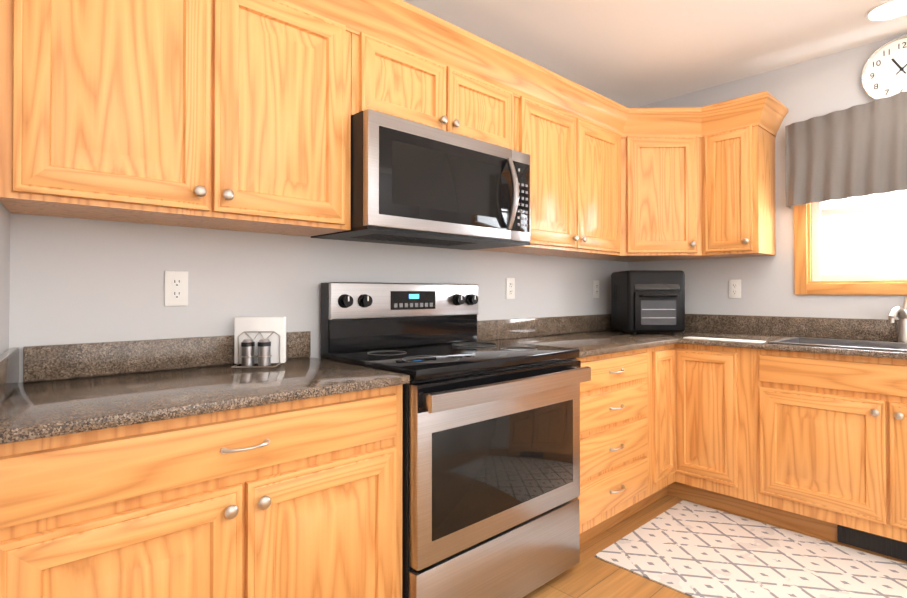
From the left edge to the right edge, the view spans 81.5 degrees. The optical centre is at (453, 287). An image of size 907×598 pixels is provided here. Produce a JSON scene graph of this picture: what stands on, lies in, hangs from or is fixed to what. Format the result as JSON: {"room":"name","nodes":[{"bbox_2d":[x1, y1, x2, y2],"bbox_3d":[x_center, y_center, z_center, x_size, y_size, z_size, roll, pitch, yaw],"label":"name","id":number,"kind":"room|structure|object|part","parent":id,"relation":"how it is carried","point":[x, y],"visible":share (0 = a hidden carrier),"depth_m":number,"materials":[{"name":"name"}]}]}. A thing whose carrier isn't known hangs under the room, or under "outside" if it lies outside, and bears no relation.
{"room":"kitchen","nodes":[
{"label":"kitchen","id":0,"kind":"room"},
{"bbox_2d":[0,202,9,354],"bbox_3d":[0.042,-0.084,-0.490,0.119,2.490,4.669,0,-1,-35],"label":"wall","id":1,"kind":"structure","parent":0,"point":[4,271],"depth_m":1.38,"materials":[{"name":"grey paint"}]},
{"bbox_2d":[9,212,627,381],"bbox_3d":[-0.306,-0.057,2.405,4.400,2.490,0.100,0,-1,-43],"label":"wall","id":2,"kind":"structure","parent":0,"point":[75,280],"depth_m":1.84,"materials":[{"name":"grey paint"}]},
{"bbox_2d":[164,271,187,305],"bbox_3d":[-0.921,0.002,1.752,0.072,0.116,0.009,0,-1,-43],"label":"outlet","id":3,"kind":"object","parent":2,"relation":"attached to","point":[176,288],"visible":1,"depth_m":1.75,"materials":[{"name":"white plastic"}]},
{"bbox_2d":[351,32,514,149],"bbox_3d":[-0.125,-0.786,2.269,0.890,0.345,0.349,0,-1,-43],"label":"cabinet","id":4,"kind":"object","parent":2,"relation":"attached to","point":[410,76],"depth_m":2.11,"materials":[{"name":"brown wood"}]},
{"bbox_2d":[506,278,514,298],"bbox_3d":[0.316,0.002,2.910,0.072,0.116,0.009,0,-1,-43],"label":"outlet","id":5,"kind":"object","parent":2,"relation":"attached to","point":[510,288],"visible":1,"depth_m":2.90,"materials":[{"name":"white plastic"}]},
{"bbox_2d":[500,49,667,247],"bbox_3d":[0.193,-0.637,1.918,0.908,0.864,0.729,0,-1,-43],"label":"upper cabinet","id":6,"kind":"object","parent":2,"relation":"attached to","point":[599,164],"depth_m":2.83,"materials":[{"name":"brown wood"}]},
{"bbox_2d":[311,109,530,249],"bbox_3d":[-0.085,-0.404,2.224,0.884,0.414,0.464,0,-1,-43],"label":"microwave","id":7,"kind":"object","parent":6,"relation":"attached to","point":[416,184],"visible":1,"depth_m":2.02,"materials":[{"name":"grey metal"}]},
{"bbox_3d":[0.448,-0.986,2.146,3.458,0.162,0.710,0,-1,-43],"label":"crown","id":8,"kind":"part","parent":6,"relation":"part of","materials":[{"name":"brown wood"}]},
{"bbox_2d":[593,280,598,297],"bbox_3d":[0.951,0.008,3.505,0.072,0.116,0.009,0,-1,-43],"label":"outlet","id":9,"kind":"object","parent":2,"relation":"attached to","point":[595,288],"visible":1,"depth_m":3.50,"materials":[{"name":"white plastic"}]},
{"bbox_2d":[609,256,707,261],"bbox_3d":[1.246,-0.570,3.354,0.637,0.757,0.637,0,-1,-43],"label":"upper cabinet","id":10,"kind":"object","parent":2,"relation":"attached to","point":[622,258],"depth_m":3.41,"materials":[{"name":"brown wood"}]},
{"bbox_2d":[403,0,906,107],"bbox_3d":[1.266,-1.348,0.738,4.400,0.060,4.700,0,-1,-43],"label":"ceiling","id":11,"kind":"structure","parent":0,"point":[632,53],"depth_m":2.71,"materials":[{"name":"white paint"}]},
{"bbox_2d":[865,0,906,21],"bbox_3d":[2.048,-1.298,2.448,0.212,0.016,0.212,0,-1,-43],"label":"recessed light","id":12,"kind":"object","parent":11,"relation":"in","point":[888,10],"visible":1,"depth_m":2.47,"materials":[{"name":"white plastic"}]},
{"bbox_2d":[523,495,906,597],"bbox_3d":[1.266,1.202,0.714,4.400,0.060,4.700,0,-1,-43],"label":"floor","id":13,"kind":"structure","parent":0,"point":[589,575],"depth_m":2.16,"materials":[{"name":"laminate"}]},
{"bbox_2d":[0,384,402,597],"bbox_3d":[-0.721,0.736,1.508,0.989,0.888,0.626,0,-1,-43],"label":"base cabinet","id":14,"kind":"object","parent":13,"relation":"on","point":[301,498],"depth_m":1.24,"materials":[{"name":"brown wood"}]},
{"bbox_2d":[0,331,409,443],"bbox_3d":[-0.716,0.227,1.503,0.997,0.126,0.645,0,-1,-43],"label":"countertop","id":15,"kind":"structure","parent":14,"relation":"on","point":[62,389],"depth_m":1.47,"materials":[{"name":"stone"}]},
{"bbox_2d":[231,317,285,367],"bbox_3d":[-0.673,0.184,1.810,0.170,0.164,0.113,0,-1,-5],"label":"napkin holder","id":16,"kind":"object","parent":15,"relation":"on","point":[261,341],"visible":0.98,"depth_m":1.83,"materials":[{"name":"white paper"}]},
{"bbox_2d":[321,282,590,597],"bbox_3d":[0.016,0.580,2.106,0.882,1.206,0.708,0,-1,-43],"label":"range","id":17,"kind":"object","parent":13,"relation":"on","point":[490,465],"visible":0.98,"depth_m":1.90,"materials":[{"name":"grey metal"}]},
{"bbox_2d":[574,347,655,544],"bbox_3d":[0.549,0.747,2.697,0.685,0.888,0.626,0,-1,-43],"label":"base cabinet","id":18,"kind":"object","parent":13,"relation":"on","point":[618,403],"depth_m":2.49,"materials":[{"name":"brown wood"}]},
{"bbox_2d":[477,314,679,357],"bbox_3d":[0.653,0.236,2.784,0.951,0.132,0.647,0,-1,-43],"label":"countertop","id":19,"kind":"structure","parent":18,"relation":"on","point":[593,335],"depth_m":2.89,"materials":[{"name":"stone"}]},
{"bbox_2d":[656,344,679,500],"bbox_3d":[0.915,0.750,3.040,0.319,0.888,0.626,0,-1,-43],"label":"base cabinet","id":20,"kind":"object","parent":13,"relation":"on","point":[667,417],"depth_m":2.85,"materials":[{"name":"brown wood"}]},
{"bbox_2d":[676,343,795,522],"bbox_3d":[1.590,0.749,2.982,0.626,0.888,0.419,0,-1,-43],"label":"base cabinet","id":21,"kind":"object","parent":13,"relation":"on","point":[736,406],"depth_m":2.69,"materials":[{"name":"brown wood"}]},
{"bbox_2d":[680,314,906,358],"bbox_3d":[1.733,0.233,2.810,0.660,0.138,2.087,0,-1,-43],"label":"countertop","id":22,"kind":"structure","parent":21,"relation":"on","point":[744,327],"depth_m":2.91,"materials":[{"name":"stone"}]},
{"bbox_2d":[611,270,684,333],"bbox_3d":[1.209,0.087,3.275,0.351,0.385,0.383,0,-1,-1],"label":"air fryer oven","id":23,"kind":"object","parent":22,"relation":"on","point":[647,301],"visible":1,"depth_m":3.14,"materials":[{"name":"black plastic"}]},
{"bbox_2d":[683,336,765,342],"bbox_3d":[1.419,0.272,2.771,0.087,0.007,0.382,0,-1,-43],"label":"cutting board","id":24,"kind":"object","parent":22,"relation":"on","point":[724,339],"visible":0.98,"depth_m":2.74,"materials":[{"name":"white plastic"}]},
{"bbox_2d":[768,337,906,350],"bbox_3d":[2.066,0.370,2.450,0.448,0.204,0.948,0,-1,-43],"label":"sink basin","id":25,"kind":"object","parent":22,"relation":"in","point":[896,346],"visible":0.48,"depth_m":2.70,"materials":[{"name":"silver metal"}]},
{"bbox_2d":[888,297,906,342],"bbox_3d":[2.209,0.159,2.602,0.199,0.229,0.073,0,-1,-43],"label":"faucet","id":26,"kind":"object","parent":22,"relation":"on","point":[900,313],"visible":0.98,"depth_m":2.62,"materials":[{"name":"silver metal"}]},
{"bbox_2d":[595,500,906,597],"bbox_3d":[1.675,1.178,1.861,0.905,0.008,2.115,0,-1,-43],"label":"rug","id":27,"kind":"object","parent":13,"relation":"on","point":[693,550],"visible":0.98,"depth_m":2.27,"materials":[{"name":"white fabric"}]},
{"bbox_2d":[628,34,906,319],"bbox_3d":[2.870,-0.060,2.159,0.100,2.490,4.600,0,-1,-43],"label":"wall","id":28,"kind":"structure","parent":0,"point":[816,87],"depth_m":3.09,"materials":[{"name":"grey paint"}]},
{"bbox_2d":[729,279,740,297],"bbox_3d":[1.749,0.005,3.274,0.009,0.116,0.072,0,-1,-43],"label":"outlet","id":29,"kind":"object","parent":28,"relation":"attached to","point":[734,288],"visible":1,"depth_m":3.27,"materials":[{"name":"white plastic"}]},
{"bbox_2d":[785,92,906,208],"bbox_3d":[2.279,-0.745,2.634,0.114,0.559,1.066,0,-1,-43],"label":"curtain valance","id":30,"kind":"object","parent":28,"relation":"attached to","point":[857,150],"visible":1,"depth_m":2.78,"materials":[{"name":"grey fabric"}]},
{"bbox_2d":[794,191,906,294],"bbox_3d":[2.335,-0.428,2.703,0.093,0.927,0.994,0,-1,-43],"label":"window unit","id":31,"kind":"structure","parent":28,"relation":"in","point":[810,278],"depth_m":2.93,"materials":[{"name":"brown wood"}]},
{"bbox_3d":[2.350,-0.428,2.717,0.040,0.779,0.846,0,-1,-43],"label":"sash","id":32,"kind":"part","parent":31,"relation":"part of","materials":[{"name":"white plastic"}]},
{"bbox_3d":[2.350,-0.428,2.717,0.004,0.689,0.756,0,-1,-43],"label":"glass","id":33,"kind":"part","parent":31,"relation":"part of","materials":[{"name":"clear glass"}]},
{"bbox_2d":[861,36,906,99],"bbox_3d":[2.289,-1.112,2.686,0.036,0.333,0.333,0,-1,-43],"label":"round clock","id":34,"kind":"object","parent":28,"relation":"attached to","point":[884,73],"visible":0.79,"depth_m":2.72,"materials":[{"name":"white plastic"}]},
{"bbox_2d":[753,349,906,562],"bbox_3d":[2.070,0.745,2.450,0.654,0.887,1.049,0,-1,-43],"label":"base cabinet","id":35,"kind":"object","parent":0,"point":[830,430],"depth_m":2.39,"materials":[{"name":"brown wood"}]},
{"label":"outside","id":36,"kind":"structure","parent":0,"visible":0},
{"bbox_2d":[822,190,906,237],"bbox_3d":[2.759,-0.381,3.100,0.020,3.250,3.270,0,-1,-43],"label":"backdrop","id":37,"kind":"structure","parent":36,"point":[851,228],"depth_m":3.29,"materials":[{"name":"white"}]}
]}

